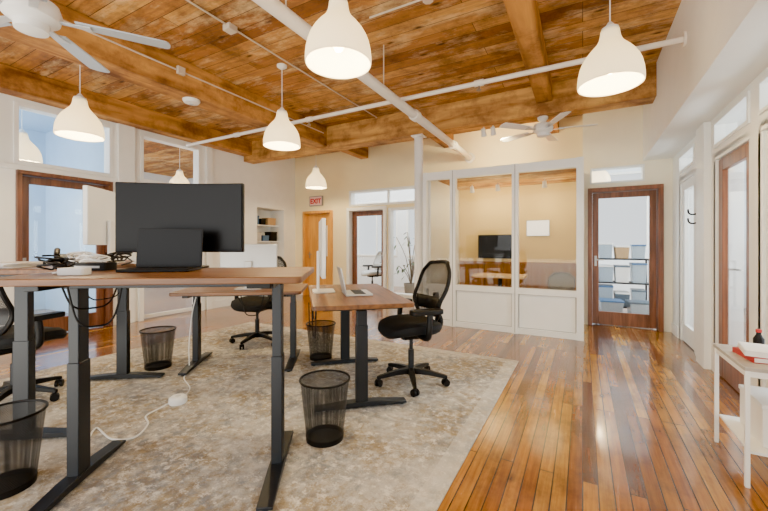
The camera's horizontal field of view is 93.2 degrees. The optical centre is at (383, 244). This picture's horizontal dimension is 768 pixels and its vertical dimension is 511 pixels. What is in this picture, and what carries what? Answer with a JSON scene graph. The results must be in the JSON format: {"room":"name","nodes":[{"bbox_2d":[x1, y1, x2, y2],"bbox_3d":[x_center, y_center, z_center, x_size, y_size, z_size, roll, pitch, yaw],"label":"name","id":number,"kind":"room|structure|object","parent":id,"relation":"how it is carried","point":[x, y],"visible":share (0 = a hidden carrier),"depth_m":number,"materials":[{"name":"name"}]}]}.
{"room":"open-plan office","nodes":[
{"label":"open-plan office","id":0,"kind":"room"},
{"bbox_2d":[19,127,103,312],"bbox_3d":[-6.131,-0.475,5.409,2.850,3.450,3.000,0,0,29],"label":"wall","id":1,"kind":"structure","parent":0,"point":[55,213],"depth_m":6.87,"materials":[{"name":"blue paint"}]},
{"bbox_2d":[0,93,294,326],"bbox_3d":[-4.599,-0.475,5.083,0.150,3.450,9.500,0,0,29],"label":"wall","id":2,"kind":"structure","parent":0,"point":[268,185],"depth_m":7.39,"materials":[{"name":"white paint"}]},
{"bbox_2d":[13,101,112,176],"bbox_3d":[-4.542,-1.450,5.177,0.170,0.800,1.120,0,0,29],"label":"window","id":3,"kind":"structure","parent":2,"relation":"in","point":[108,129],"depth_m":4.98,"materials":[{"name":"white paint"}]},
{"bbox_2d":[16,169,112,331],"bbox_3d":[-4.516,0.140,5.163,0.200,2.220,1.080,0,0,29],"label":"door","id":4,"kind":"structure","parent":2,"relation":"in","point":[103,315],"depth_m":5.03,"materials":[{"name":"brown wood"}]},
{"bbox_2d":[0,162,141,182],"bbox_3d":[-4.134,-1.000,5.735,0.040,0.060,2.890,0,0,29],"label":"trim","id":5,"kind":"structure","parent":2,"relation":"attached to","point":[2,165],"depth_m":4.98,"materials":[{"name":"white paint"}]},
{"bbox_2d":[0,63,251,156],"bbox_3d":[-4.799,-2.050,4.292,0.240,0.300,7.920,0,0,29],"label":"beam","id":6,"kind":"structure","parent":2,"relation":"attached to","point":[16,82],"depth_m":5.44,"materials":[{"name":"brown wood"}]},
{"bbox_2d":[117,123,134,322],"bbox_3d":[-4.103,-0.325,5.781,0.050,3.150,0.240,0,0,29],"label":"trim","id":7,"kind":"structure","parent":2,"relation":"attached to","point":[125,134],"depth_m":5.77,"materials":[{"name":"white paint"}]},
{"bbox_2d":[140,133,200,183],"bbox_3d":[-3.821,-1.450,6.493,0.170,0.800,1.080,0,0,29],"label":"window","id":8,"kind":"structure","parent":2,"relation":"in","point":[196,150],"depth_m":6.46,"materials":[{"name":"white paint"}]},
{"bbox_2d":[137,252,204,321],"bbox_3d":[-3.795,0.128,6.478,0.200,2.245,1.170,0,0,29],"label":"door","id":9,"kind":"structure","parent":2,"relation":"in","point":[140,291],"depth_m":6.19,"materials":[{"name":"white paint"}]},
{"bbox_2d":[206,147,212,309],"bbox_3d":[-3.402,-0.325,7.061,0.050,3.150,0.120,0,0,29],"label":"trim","id":10,"kind":"structure","parent":2,"relation":"attached to","point":[209,151],"depth_m":7.04,"materials":[{"name":"white paint"}]},
{"bbox_2d":[257,208,278,255],"bbox_3d":[-2.929,-0.100,8.655,0.350,1.700,0.970,0,0,29],"label":"wall niche","id":11,"kind":"object","parent":2,"relation":"in","point":[262,213],"visible":0.07,"depth_m":8.95,"materials":[{"name":"white paint"}]},
{"bbox_2d":[144,172,192,183],"bbox_3d":[-5.629,-0.475,9.158,4.830,3.450,4.540,0,0,29],"label":"wall","id":12,"kind":"structure","parent":0,"point":[150,176],"depth_m":11.34,"materials":[{"name":"white paint"}]},
{"bbox_2d":[0,0,745,178],"bbox_3d":[-2.063,-2.250,5.291,14.800,0.100,12.300,0,0,29],"label":"ceiling","id":13,"kind":"structure","parent":0,"point":[439,44],"depth_m":4.11,"materials":[{"name":"brown wood"}]},
{"bbox_2d":[19,110,42,162],"bbox_3d":[-5.263,-1.705,5.276,0.442,0.991,0.442,0,0,29],"label":"pendant lamp","id":14,"kind":"object","parent":13,"relation":"hanging from","point":[28,151],"visible":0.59,"depth_m":5.23,"materials":[{"name":"white ceramic"}]},
{"bbox_2d":[53,93,104,141],"bbox_3d":[-3.392,-1.705,4.050,0.442,0.991,0.442,0,0,29],"label":"pendant lamp","id":15,"kind":"object","parent":13,"relation":"hanging from","point":[77,122],"visible":0.9,"depth_m":3.97,"materials":[{"name":"white ceramic"}]},
{"bbox_2d":[0,0,169,72],"bbox_3d":[-1.953,-1.700,2.085,1.253,1.000,1.307,0,0,-28],"label":"ceiling fan","id":16,"kind":"object","parent":13,"relation":"hanging from","point":[34,18],"visible":1,"depth_m":2.09,"materials":[{"name":"white plastic"}]},
{"bbox_2d":[0,0,326,147],"bbox_3d":[-3.097,-2.015,3.360,0.320,0.370,7.920,0,0,29],"label":"ceiling beam","id":17,"kind":"structure","parent":13,"relation":"attached to","point":[122,63],"depth_m":4.15,"materials":[{"name":"brown wood"}]},
{"bbox_2d":[63,20,323,133],"bbox_3d":[-2.512,-2.050,4.054,0.041,0.090,5.900,0,0,29],"label":"conduit","id":18,"kind":"object","parent":17,"relation":"attached to","point":[180,70],"visible":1,"depth_m":4.25,"materials":[{"name":"white metal"}]},
{"bbox_2d":[169,148,189,183],"bbox_3d":[-4.508,-1.705,8.009,0.442,0.991,0.442,0,0,29],"label":"pendant lamp","id":19,"kind":"object","parent":13,"relation":"hanging from","point":[179,177],"visible":0.64,"depth_m":7.92,"materials":[{"name":"white ceramic"}]},
{"bbox_2d":[263,63,299,150],"bbox_3d":[-1.250,-1.705,4.450,0.442,0.991,0.442,0,0,29],"label":"pendant lamp","id":20,"kind":"object","parent":13,"relation":"hanging from","point":[280,134],"visible":1,"depth_m":4.34,"materials":[{"name":"white metal"}]},
{"bbox_2d":[186,0,376,117],"bbox_3d":[-1.975,-2.169,2.848,0.100,0.060,7.700,0,0,29],"label":"conduit","id":21,"kind":"object","parent":13,"relation":"attached to","point":[228,27],"visible":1,"depth_m":3.72,"materials":[{"name":"white metal"}]},
{"bbox_2d":[305,165,326,189],"bbox_3d":[-1.442,-1.705,7.700,0.442,0.991,0.442,0,0,29],"label":"pendant lamp","id":22,"kind":"object","parent":13,"relation":"hanging from","point":[315,180],"visible":0.94,"depth_m":7.57,"materials":[{"name":"white ceramic"}]},
{"bbox_2d":[305,0,370,78],"bbox_3d":[-0.305,-1.705,2.430,0.442,0.991,0.442,0,0,29],"label":"pendant lamp","id":23,"kind":"object","parent":13,"relation":"hanging from","point":[337,45],"visible":1,"depth_m":2.34,"materials":[{"name":"white metal"}]},
{"bbox_2d":[252,0,474,162],"bbox_3d":[-0.580,-1.895,2.939,0.200,0.610,9.400,0,0,29],"label":"ceiling pipe","id":24,"kind":"object","parent":13,"relation":"hanging from","point":[276,8],"visible":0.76,"depth_m":3.82,"materials":[{"name":"white metal"}]},
{"bbox_2d":[369,0,432,18],"bbox_3d":[0.388,-2.176,3.208,1.200,0.045,0.100,0,0,29],"label":"conduit","id":25,"kind":"object","parent":13,"relation":"attached to","point":[415,1],"visible":1,"depth_m":3.32,"materials":[{"name":"white metal"}]},
{"bbox_2d":[503,0,551,102],"bbox_3d":[0.298,-2.075,1.502,0.200,0.250,7.920,0,0,29],"label":"ceiling beam","id":26,"kind":"structure","parent":13,"relation":"attached to","point":[524,17],"depth_m":3.52,"materials":[{"name":"brown wood"}]},
{"bbox_2d":[500,111,597,141],"bbox_3d":[2.276,-1.650,5.069,1.253,0.280,1.307,0,0,19],"label":"ceiling fan","id":27,"kind":"object","parent":13,"relation":"hanging from","point":[543,129],"visible":1,"depth_m":5.00,"materials":[{"name":"white plastic"}]},
{"bbox_2d":[592,171,610,182],"bbox_3d":[4.300,-1.705,7.291,0.442,0.991,0.442,0,0,29],"label":"pendant lamp","id":28,"kind":"object","parent":13,"relation":"hanging from","point":[597,176],"visible":0.34,"depth_m":7.11,"materials":[{"name":"white ceramic"}]},
{"bbox_2d":[577,0,645,96],"bbox_3d":[1.712,-1.705,2.750,0.442,0.991,0.442,0,0,29],"label":"pendant lamp","id":29,"kind":"object","parent":13,"relation":"hanging from","point":[615,65],"visible":1,"depth_m":2.68,"materials":[{"name":"white metal"}]},
{"bbox_2d":[0,285,767,510],"bbox_3d":[-1.708,1.300,5.210,16.000,0.100,13.500,0,0,29],"label":"floor","id":30,"kind":"structure","parent":0,"point":[618,418],"depth_m":2.63,"materials":[{"name":"brown wood"}]},
{"bbox_2d":[0,322,518,510],"bbox_3d":[-1.268,1.244,3.202,4.100,0.012,3.800,0,0,29],"label":"area rug","id":31,"kind":"object","parent":30,"relation":"on","point":[211,451],"visible":0.84,"depth_m":2.37,"materials":[{"name":"beige carpet"}]},
{"bbox_2d":[0,399,48,500],"bbox_3d":[-1.930,1.044,1.850,0.328,0.387,0.328,0,0,10],"label":"waste bin","id":32,"kind":"object","parent":31,"relation":"on","point":[13,481],"visible":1,"depth_m":1.85,"materials":[{"name":"black metal"}]},
{"bbox_2d":[0,287,66,401],"bbox_3d":[-2.932,0.690,2.875,0.715,1.097,0.710,0,0,16],"label":"office chair","id":33,"kind":"object","parent":31,"relation":"on","point":[42,334],"visible":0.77,"depth_m":2.78,"materials":[{"name":"black plastic"}]},
{"bbox_2d":[0,325,66,348],"bbox_3d":[-2.925,0.735,2.899,0.536,0.136,0.524,0,0,16],"label":"seat cushion","id":34,"kind":"object","parent":33,"relation":"on","point":[50,333],"depth_m":2.87,"materials":[{"name":"black fabric"}]},
{"bbox_2d":[0,260,164,439],"bbox_3d":[-2.360,0.692,2.845,0.750,1.093,1.400,0,0,-6],"label":"desk","id":35,"kind":"object","parent":31,"relation":"on","point":[24,343],"visible":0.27,"depth_m":2.31,"materials":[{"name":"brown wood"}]},
{"bbox_2d":[0,261,46,267],"bbox_3d":[-2.447,0.130,2.397,0.267,0.030,0.344,0,0,-6],"label":"paper stack","id":36,"kind":"object","parent":35,"relation":"on","point":[18,264],"visible":0.79,"depth_m":2.37,"materials":[{"name":"white paper"}]},
{"bbox_2d":[83,185,124,262],"bbox_3d":[-2.250,-0.147,2.920,0.200,0.585,0.520,0,0,-9],"label":"monitor","id":37,"kind":"object","parent":35,"relation":"on","point":[98,204],"visible":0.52,"depth_m":2.81,"materials":[{"name":"white plastic"}]},
{"bbox_2d":[101,252,132,265],"bbox_3d":[-1.898,0.094,2.560,0.288,0.099,0.201,0,0,29],"label":"cable","id":38,"kind":"object","parent":35,"relation":"on","point":[114,255],"visible":0.74,"depth_m":2.54,"materials":[{"name":"black plastic"}]},
{"bbox_2d":[91,403,168,439],"bbox_3d":[-1.688,1.232,2.532,0.365,0.012,0.544,0,0,29],"label":"cable","id":39,"kind":"object","parent":31,"relation":"on","point":[146,415],"visible":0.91,"depth_m":2.40,"materials":[{"name":"white plastic"}]},
{"bbox_2d":[0,267,313,510],"bbox_3d":[-1.097,0.692,1.964,1.360,1.093,0.750,0,0,-6],"label":"desk","id":40,"kind":"object","parent":31,"relation":"on","point":[80,462],"visible":0.98,"depth_m":1.87,"materials":[{"name":"brown wood"}]},
{"bbox_2d":[34,255,75,269],"bbox_3d":[-1.698,0.093,1.881,0.212,0.084,0.169,0,0,29],"label":"cable","id":41,"kind":"object","parent":40,"relation":"on","point":[61,261],"visible":0.99,"depth_m":1.86,"materials":[{"name":"black plastic"}]},
{"bbox_2d":[52,267,90,275],"bbox_3d":[-1.523,0.128,1.771,0.164,0.035,0.098,0,0,-6],"label":"power adapter","id":42,"kind":"object","parent":40,"relation":"on","point":[67,270],"visible":1,"depth_m":1.73,"materials":[{"name":"white plastic"}]},
{"bbox_2d":[61,288,116,309],"bbox_3d":[-1.530,0.267,1.900,0.010,0.136,0.253,0,0,35],"label":"cable","id":43,"kind":"object","parent":40,"relation":"hanging from","point":[63,290],"visible":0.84,"depth_m":1.88,"materials":[{"name":"black plastic"}]},
{"bbox_2d":[69,252,110,262],"bbox_3d":[-1.840,0.092,2.271,0.219,0.092,0.186,0,0,-1],"label":"cable","id":44,"kind":"object","parent":40,"relation":"on","point":[85,256],"visible":0.82,"depth_m":2.23,"materials":[{"name":"white plastic"}]},
{"bbox_2d":[71,262,116,270],"bbox_3d":[-1.660,0.122,2.079,0.200,0.045,0.103,0,0,0],"label":"station","id":45,"kind":"object","parent":40,"relation":"on","point":[95,266],"visible":0.73,"depth_m":2.03,"materials":[{"name":"black plastic"}]},
{"bbox_2d":[66,287,122,327],"bbox_3d":[-1.420,0.302,1.790,0.222,0.206,0.009,0,0,-41],"label":"cable","id":46,"kind":"object","parent":40,"relation":"hanging from","point":[67,288],"visible":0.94,"depth_m":1.77,"materials":[{"name":"black plastic"}]},
{"bbox_2d":[116,229,202,271],"bbox_3d":[-1.242,0.024,2.031,0.360,0.238,0.232,0,0,-7],"label":"laptop","id":47,"kind":"object","parent":40,"relation":"on","point":[158,250],"visible":1,"depth_m":2.12,"materials":[{"name":"black plastic"}]},
{"bbox_2d":[115,182,244,267],"bbox_3d":[-1.258,-0.120,2.270,0.760,0.530,0.200,0,0,-4],"label":"monitor","id":48,"kind":"object","parent":40,"relation":"on","point":[216,209],"visible":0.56,"depth_m":2.26,"materials":[{"name":"black plastic"}]},
{"bbox_2d":[139,326,176,370],"bbox_3d":[-2.289,1.044,3.680,0.328,0.387,0.328,0,0,-34],"label":"waste bin","id":49,"kind":"object","parent":31,"relation":"on","point":[157,364],"visible":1,"depth_m":3.61,"materials":[{"name":"black metal"}]},
{"bbox_2d":[168,393,186,405],"bbox_3d":[-1.614,1.209,2.844,0.132,0.058,0.132,0,0,29],"label":"block","id":50,"kind":"object","parent":31,"relation":"on","point":[179,399],"visible":1,"depth_m":2.80,"materials":[{"name":"white plastic"}]},
{"bbox_2d":[169,284,307,375],"bbox_3d":[-1.455,0.844,3.820,1.220,0.788,0.720,0,0,-6],"label":"desk","id":51,"kind":"object","parent":31,"relation":"on","point":[290,290],"visible":0.95,"depth_m":3.72,"materials":[{"name":"brown wood"}]},
{"bbox_2d":[220,244,276,289],"bbox_3d":[-1.380,0.220,3.720,0.560,0.460,0.200,0,0,-6],"label":"monitor","id":52,"kind":"object","parent":51,"relation":"on","point":[254,255],"visible":0.58,"depth_m":3.69,"materials":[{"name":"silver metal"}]},
{"bbox_2d":[229,256,286,349],"bbox_3d":[-1.605,0.690,4.605,0.715,1.097,0.710,0,0,14],"label":"office chair","id":53,"kind":"object","parent":31,"relation":"on","point":[236,305],"visible":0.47,"depth_m":4.50,"materials":[{"name":"black plastic"}]},
{"bbox_2d":[231,296,271,311],"bbox_3d":[-1.611,0.735,4.581,0.536,0.136,0.524,0,0,14],"label":"seat cushion","id":54,"kind":"object","parent":53,"relation":"on","point":[236,305],"depth_m":4.39,"materials":[{"name":"black fabric"}]},
{"bbox_2d":[306,320,335,360],"bbox_3d":[-0.690,1.044,3.970,0.328,0.387,0.328,0,0,-6],"label":"waste bin","id":55,"kind":"object","parent":31,"relation":"on","point":[321,355],"visible":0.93,"depth_m":3.89,"materials":[{"name":"black metal"}]},
{"bbox_2d":[299,369,350,447],"bbox_3d":[-0.379,1.044,2.330,0.328,0.387,0.328,0,0,29],"label":"waste bin","id":56,"kind":"object","parent":31,"relation":"on","point":[322,435],"visible":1,"depth_m":2.25,"materials":[{"name":"black metal"}]},
{"bbox_2d":[308,284,413,410],"bbox_3d":[-0.290,0.834,3.290,0.750,0.808,1.400,0,0,-13],"label":"desk","id":57,"kind":"object","parent":31,"relation":"on","point":[382,298],"visible":0.83,"depth_m":2.77,"materials":[{"name":"brown wood"}]},
{"bbox_2d":[312,218,334,292],"bbox_3d":[-0.560,0.100,3.360,0.200,0.660,0.520,0,0,-13],"label":"monitor","id":58,"kind":"object","parent":57,"relation":"on","point":[321,254],"visible":1,"depth_m":3.13,"materials":[{"name":"white plastic"}]},
{"bbox_2d":[337,266,372,295],"bbox_3d":[-0.262,0.310,3.195,0.276,0.235,0.330,0,0,-13],"label":"laptop","id":59,"kind":"object","parent":57,"relation":"on","point":[364,292],"visible":1,"depth_m":3.10,"materials":[{"name":"silver metal"}]},
{"bbox_2d":[374,260,450,396],"bbox_3d":[0.250,0.690,3.282,0.710,1.097,0.715,0,0,-20],"label":"office chair","id":60,"kind":"object","parent":31,"relation":"on","point":[411,326],"visible":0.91,"depth_m":3.22,"materials":[{"name":"black fabric"}]},
{"bbox_2d":[378,314,441,338],"bbox_3d":[0.226,0.735,3.273,0.524,0.136,0.536,0,0,-20],"label":"seat cushion","id":61,"kind":"object","parent":60,"relation":"on","point":[403,326],"depth_m":3.12,"materials":[{"name":"black fabric"}]},
{"bbox_2d":[361,251,380,283],"bbox_3d":[-0.307,0.702,9.636,0.711,1.097,0.715,0,0,-25],"label":"office chair","id":62,"kind":"object","parent":30,"relation":"on","point":[376,265],"visible":0.56,"depth_m":9.62,"materials":[{"name":"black plastic"}]},
{"bbox_2d":[394,232,413,293],"bbox_3d":[0.564,0.470,8.396,0.805,1.560,0.794,0,0,-17],"label":"potted plant","id":63,"kind":"object","parent":30,"relation":"on","point":[408,287],"visible":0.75,"depth_m":8.37,"materials":[{"name":"green plant"}]},
{"bbox_2d":[411,134,426,308],"bbox_3d":[0.571,-0.270,5.958,0.220,3.040,0.220,0,0,29],"label":"support column","id":64,"kind":"structure","parent":30,"relation":"on","point":[418,138],"depth_m":5.90,"materials":[{"name":"white metal"}]},
{"bbox_2d":[472,273,527,286],"bbox_3d":[1.955,0.875,6.112,0.800,0.750,0.600,0,0,29],"label":"conference table","id":65,"kind":"object","parent":30,"relation":"on","point":[499,276],"visible":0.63,"depth_m":5.97,"materials":[{"name":"brown wood"}]},
{"bbox_2d":[423,156,583,340],"bbox_3d":[1.993,0.050,5.959,2.252,2.400,1.612,0,0,29],"label":"glass wall","id":66,"kind":"structure","parent":30,"relation":"on","point":[514,309],"depth_m":5.24,"materials":[{"name":"white paint"}]},
{"bbox_2d":[548,272,574,290],"bbox_3d":[2.883,0.855,5.973,0.515,0.790,0.511,0,0,38],"label":"office chair","id":67,"kind":"object","parent":30,"relation":"on","point":[557,280],"visible":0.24,"depth_m":6.12,"materials":[{"name":"beige fabric"}]},
{"bbox_2d":[599,298,624,311],"bbox_3d":[3.922,1.097,6.289,0.360,0.305,0.360,0,0,23],"label":"tub","id":68,"kind":"object","parent":30,"relation":"on","point":[605,304],"visible":0.64,"depth_m":6.16,"materials":[{"name":"plastic"}]},
{"bbox_2d":[599,258,648,307],"bbox_3d":[4.362,0.748,6.676,0.830,1.005,0.430,0,0,29],"label":"storage rack","id":69,"kind":"object","parent":30,"relation":"on","point":[645,259],"visible":0.22,"depth_m":6.50,"materials":[{"name":"white metal"}]},
{"bbox_2d":[599,243,612,257],"bbox_3d":[4.126,0.104,6.766,0.233,0.279,0.380,0,0,31],"label":"storage bin","id":70,"kind":"object","parent":69,"relation":"on","point":[605,249],"visible":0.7,"depth_m":6.62,"materials":[{"name":"plastic"}]},
{"bbox_2d":[599,264,613,281],"bbox_3d":[4.126,0.524,6.766,0.240,0.300,0.380,0,0,27],"label":"storage bin","id":71,"kind":"object","parent":69,"relation":"on","point":[605,271],"visible":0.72,"depth_m":6.62,"materials":[{"name":"plastic"}]},
{"bbox_2d":[599,284,613,297],"bbox_3d":[4.125,0.923,6.763,0.236,0.362,0.380,0,0,29],"label":"storage bin","id":72,"kind":"object","parent":69,"relation":"on","point":[605,290],"visible":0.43,"depth_m":6.62,"materials":[{"name":"plastic"}]},
{"bbox_2d":[613,265,629,282],"bbox_3d":[4.339,0.522,6.634,0.231,0.303,0.380,0,0,28],"label":"storage bin","id":73,"kind":"object","parent":69,"relation":"on","point":[621,272],"visible":0.93,"depth_m":6.49,"materials":[{"name":"white plastic"}]},
{"bbox_2d":[613,246,629,258],"bbox_3d":[4.352,0.129,6.658,0.225,0.230,0.380,0,0,27],"label":"storage bin","id":74,"kind":"object","parent":69,"relation":"on","point":[620,252],"visible":0.98,"depth_m":6.51,"materials":[{"name":"beige plastic"}]},
{"bbox_2d":[613,290,630,306],"bbox_3d":[4.338,0.978,6.633,0.226,0.253,0.380,0,0,26],"label":"storage bin","id":75,"kind":"object","parent":69,"relation":"on","point":[618,294],"visible":0.71,"depth_m":6.49,"materials":[{"name":"plastic"}]},
{"bbox_2d":[630,245,645,258],"bbox_3d":[4.565,0.118,6.526,0.218,0.251,0.380,0,0,31],"label":"storage bin","id":76,"kind":"object","parent":69,"relation":"on","point":[637,251],"visible":0.99,"depth_m":6.39,"materials":[{"name":"plastic"}]},
{"bbox_2d":[630,288,645,299],"bbox_3d":[4.567,0.951,6.529,0.214,0.306,0.380,0,0,31],"label":"storage bin","id":77,"kind":"object","parent":69,"relation":"on","point":[636,293],"visible":0.77,"depth_m":6.39,"materials":[{"name":"plastic"}]},
{"bbox_2d":[629,262,647,282],"bbox_3d":[4.561,0.499,6.519,0.228,0.350,0.380,0,0,27],"label":"storage bin","id":78,"kind":"object","parent":69,"relation":"on","point":[638,271],"visible":1,"depth_m":6.38,"materials":[{"name":"plastic"}]},
{"bbox_2d":[625,299,648,313],"bbox_3d":[4.290,1.097,6.088,0.360,0.305,0.360,0,0,23],"label":"tub","id":79,"kind":"object","parent":30,"relation":"on","point":[633,306],"visible":0.48,"depth_m":5.97,"materials":[{"name":"plastic"}]},
{"bbox_2d":[713,343,767,487],"bbox_3d":[2.147,0.939,2.005,0.380,0.622,0.520,0,0,29],"label":"side table","id":80,"kind":"object","parent":30,"relation":"on","point":[749,369],"visible":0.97,"depth_m":1.95,"materials":[{"name":"white paint"}]},
{"bbox_2d":[719,414,767,456],"bbox_3d":[2.147,1.073,2.005,0.330,0.015,0.470,0,0,29],"label":"shelf","id":81,"kind":"object","parent":80,"relation":"attached to","point":[733,423],"depth_m":2.04,"materials":[{"name":"white paint"}]},
{"bbox_2d":[732,347,767,363],"bbox_3d":[2.088,0.614,2.003,0.170,0.029,0.228,0,0,23],"label":"book","id":82,"kind":"object","parent":80,"relation":"on","point":[736,350],"visible":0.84,"depth_m":1.95,"materials":[{"name":"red paper"}]},
{"bbox_2d":[738,341,767,358],"bbox_3d":[2.088,0.584,2.003,0.170,0.029,0.228,0,0,37],"label":"book","id":83,"kind":"object","parent":82,"relation":"on","point":[748,349],"visible":1,"depth_m":1.98,"materials":[{"name":"white paper"}]},
{"bbox_2d":[738,384,767,447],"bbox_3d":[2.164,0.952,1.996,0.230,0.225,0.330,0,0,29],"label":"storage box","id":84,"kind":"object","parent":80,"relation":"on","point":[758,396],"visible":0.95,"depth_m":1.99,"materials":[{"name":"white paper"}]},
{"bbox_2d":[295,115,582,297],"bbox_3d":[0.522,-0.475,7.773,6.550,3.450,0.162,0,0,29],"label":"wall","id":85,"kind":"structure","parent":0,"point":[389,165],"depth_m":7.00,"materials":[{"name":"beige paint"}]},
{"bbox_2d":[303,210,332,294],"bbox_3d":[-1.588,0.210,8.896,0.890,2.080,0.200,0,0,29],"label":"door","id":86,"kind":"structure","parent":85,"relation":"in","point":[311,219],"depth_m":9.00,"materials":[{"name":"brown wood"}]},
{"bbox_2d":[341,147,367,158],"bbox_3d":[-0.756,-2.075,7.636,0.200,0.250,1.330,0,0,29],"label":"trim","id":87,"kind":"structure","parent":85,"relation":"attached to","point":[361,153],"depth_m":7.91,"materials":[{"name":"brown wood"}]},
{"bbox_2d":[346,206,386,288],"bbox_3d":[-0.369,0.198,8.228,1.040,2.105,0.200,0,0,29],"label":"door","id":88,"kind":"structure","parent":85,"relation":"in","point":[351,213],"depth_m":8.36,"materials":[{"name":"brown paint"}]},
{"bbox_2d":[349,186,413,206],"bbox_3d":[0.018,-1.065,8.050,1.800,0.370,0.170,0,0,29],"label":"window","id":89,"kind":"structure","parent":85,"relation":"in","point":[351,193],"depth_m":8.03,"materials":[{"name":"white paint"}]},
{"bbox_2d":[388,206,413,296],"bbox_3d":[0.470,0.145,7.803,0.770,1.910,0.170,0,0,29],"label":"window","id":90,"kind":"structure","parent":85,"relation":"in","point":[390,210],"depth_m":7.91,"materials":[{"name":"white paint"}]},
{"bbox_2d":[478,235,511,258],"bbox_3d":[2.094,0.030,6.761,0.660,0.440,0.100,0,0,29],"label":"television","id":91,"kind":"object","parent":85,"relation":"attached to","point":[489,246],"visible":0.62,"depth_m":6.72,"materials":[{"name":"black plastic"}]},
{"bbox_2d":[459,261,575,290],"bbox_3d":[2.385,0.780,6.646,2.040,0.940,0.050,0,0,29],"label":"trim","id":92,"kind":"structure","parent":85,"relation":"attached to","point":[536,271],"depth_m":6.67,"materials":[{"name":"brown wood"}]},
{"bbox_2d":[526,220,549,235],"bbox_3d":[2.736,-0.300,6.456,0.380,0.284,0.020,0,0,29],"label":"whiteboard","id":93,"kind":"object","parent":85,"relation":"attached to","point":[533,227],"visible":1,"depth_m":6.45,"materials":[{"name":"white metal"}]},
{"bbox_2d":[439,168,575,189],"bbox_3d":[2.037,-1.107,6.010,2.080,0.055,1.500,0,0,29],"label":"ceiling","id":94,"kind":"structure","parent":0,"point":[563,175],"depth_m":5.99,"materials":[{"name":"brown wood"}]},
{"bbox_2d":[355,160,745,307],"bbox_3d":[2.089,-0.850,10.114,12.450,4.200,0.150,0,0,29],"label":"wall","id":95,"kind":"structure","parent":0,"point":[400,195],"depth_m":10.87,"materials":[{"name":"white paint"}]},
{"bbox_2d":[356,200,397,256],"bbox_3d":[-0.216,-0.500,11.371,1.500,1.700,0.170,0,0,29],"label":"window","id":96,"kind":"structure","parent":95,"relation":"in","point":[358,217],"depth_m":11.35,"materials":[{"name":"white paint"}]},
{"bbox_2d":[406,199,413,256],"bbox_3d":[1.538,-0.500,10.410,1.900,1.700,0.170,0,0,29],"label":"window","id":97,"kind":"structure","parent":95,"relation":"in","point":[407,211],"depth_m":10.79,"materials":[{"name":"white paint"}]},
{"bbox_2d":[608,171,648,249],"bbox_3d":[5.845,-0.775,8.052,2.280,1.750,0.170,0,0,29],"label":"window","id":98,"kind":"structure","parent":95,"relation":"in","point":[629,172],"depth_m":8.05,"materials":[{"name":"white paint"}]},
{"bbox_2d":[583,105,672,331],"bbox_3d":[3.743,-0.475,5.504,1.280,3.450,0.150,0,0,29],"label":"wall","id":99,"kind":"structure","parent":0,"point":[617,138],"depth_m":5.49,"materials":[{"name":"white paint"}]},
{"bbox_2d":[590,164,644,183],"bbox_3d":[3.574,-1.075,5.591,0.700,0.250,0.170,0,0,29],"label":"window","id":100,"kind":"structure","parent":99,"relation":"in","point":[642,166],"depth_m":5.51,"materials":[{"name":"white paint"}]},
{"bbox_2d":[588,184,663,331],"bbox_3d":[3.643,0.185,5.519,0.950,2.130,0.200,0,0,29],"label":"door","id":101,"kind":"structure","parent":99,"relation":"in","point":[654,319],"depth_m":5.46,"materials":[{"name":"red wood"}]},
{"bbox_2d":[643,0,767,160],"bbox_3d":[2.356,-1.722,2.159,0.500,0.956,7.050,0,0,29],"label":"wall","id":102,"kind":"structure","parent":0,"point":[725,50],"depth_m":2.92,"materials":[{"name":"white paint"}]},
{"bbox_2d":[186,31,686,146],"bbox_3d":[-0.456,-1.770,4.810,6.980,0.140,0.120,0,0,29],"label":"pipe","id":103,"kind":"object","parent":102,"relation":"attached to","point":[683,39],"visible":0.88,"depth_m":4.03,"materials":[{"name":"white metal"}]},
{"bbox_2d":[244,63,656,163],"bbox_3d":[0.193,-1.995,6.204,7.180,0.410,0.270,0,0,29],"label":"ceiling beam","id":104,"kind":"structure","parent":102,"relation":"attached to","point":[518,106],"depth_m":5.45,"materials":[{"name":"brown wood"}]},
{"bbox_2d":[673,67,767,386],"bbox_3d":[2.510,0.003,2.075,0.150,2.494,7.050,0,0,29],"label":"wall","id":105,"kind":"structure","parent":0,"point":[753,126],"depth_m":3.32,"materials":[{"name":"white paint"}]},
{"bbox_2d":[679,143,694,173],"bbox_3d":[3.807,-1.055,4.454,0.170,0.230,0.730,0,0,29],"label":"window","id":106,"kind":"structure","parent":105,"relation":"in","point":[687,158],"depth_m":4.66,"materials":[{"name":"glass"}]},
{"bbox_2d":[679,170,695,352],"bbox_3d":[3.833,0.177,4.440,0.200,2.145,0.820,0,0,29],"label":"door","id":107,"kind":"structure","parent":105,"relation":"in","point":[687,243],"depth_m":4.71,"materials":[{"name":"white paint"}]},
{"bbox_2d":[696,121,710,369],"bbox_3d":[3.320,0.005,3.774,0.060,2.490,0.290,0,0,29],"label":"trim","id":108,"kind":"structure","parent":105,"relation":"attached to","point":[703,133],"depth_m":3.67,"materials":[{"name":"white paint"}]},
{"bbox_2d":[713,90,749,148],"bbox_3d":[3.082,-1.065,3.130,0.170,0.250,0.850,0,0,29],"label":"window","id":109,"kind":"structure","parent":105,"relation":"in","point":[725,126],"depth_m":3.28,"materials":[{"name":"glass"}]},
{"bbox_2d":[714,130,751,392],"bbox_3d":[3.108,0.177,3.115,0.200,2.145,0.940,0,0,29],"label":"door","id":110,"kind":"structure","parent":105,"relation":"in","point":[729,165],"depth_m":3.42,"materials":[{"name":"white paint"}]},
{"bbox_2d":[758,117,767,387],"bbox_3d":[2.572,0.177,2.137,0.200,2.145,1.110,0,0,29],"label":"door","id":111,"kind":"structure","parent":105,"relation":"in","point":[763,135],"depth_m":2.60,"materials":[{"name":"white paint"}]},
{"bbox_2d":[758,72,767,114],"bbox_3d":[2.546,-1.065,2.152,0.170,0.250,1.020,0,0,29],"label":"window","id":112,"kind":"structure","parent":105,"relation":"in","point":[763,82],"depth_m":2.60,"materials":[{"name":"white paint"}]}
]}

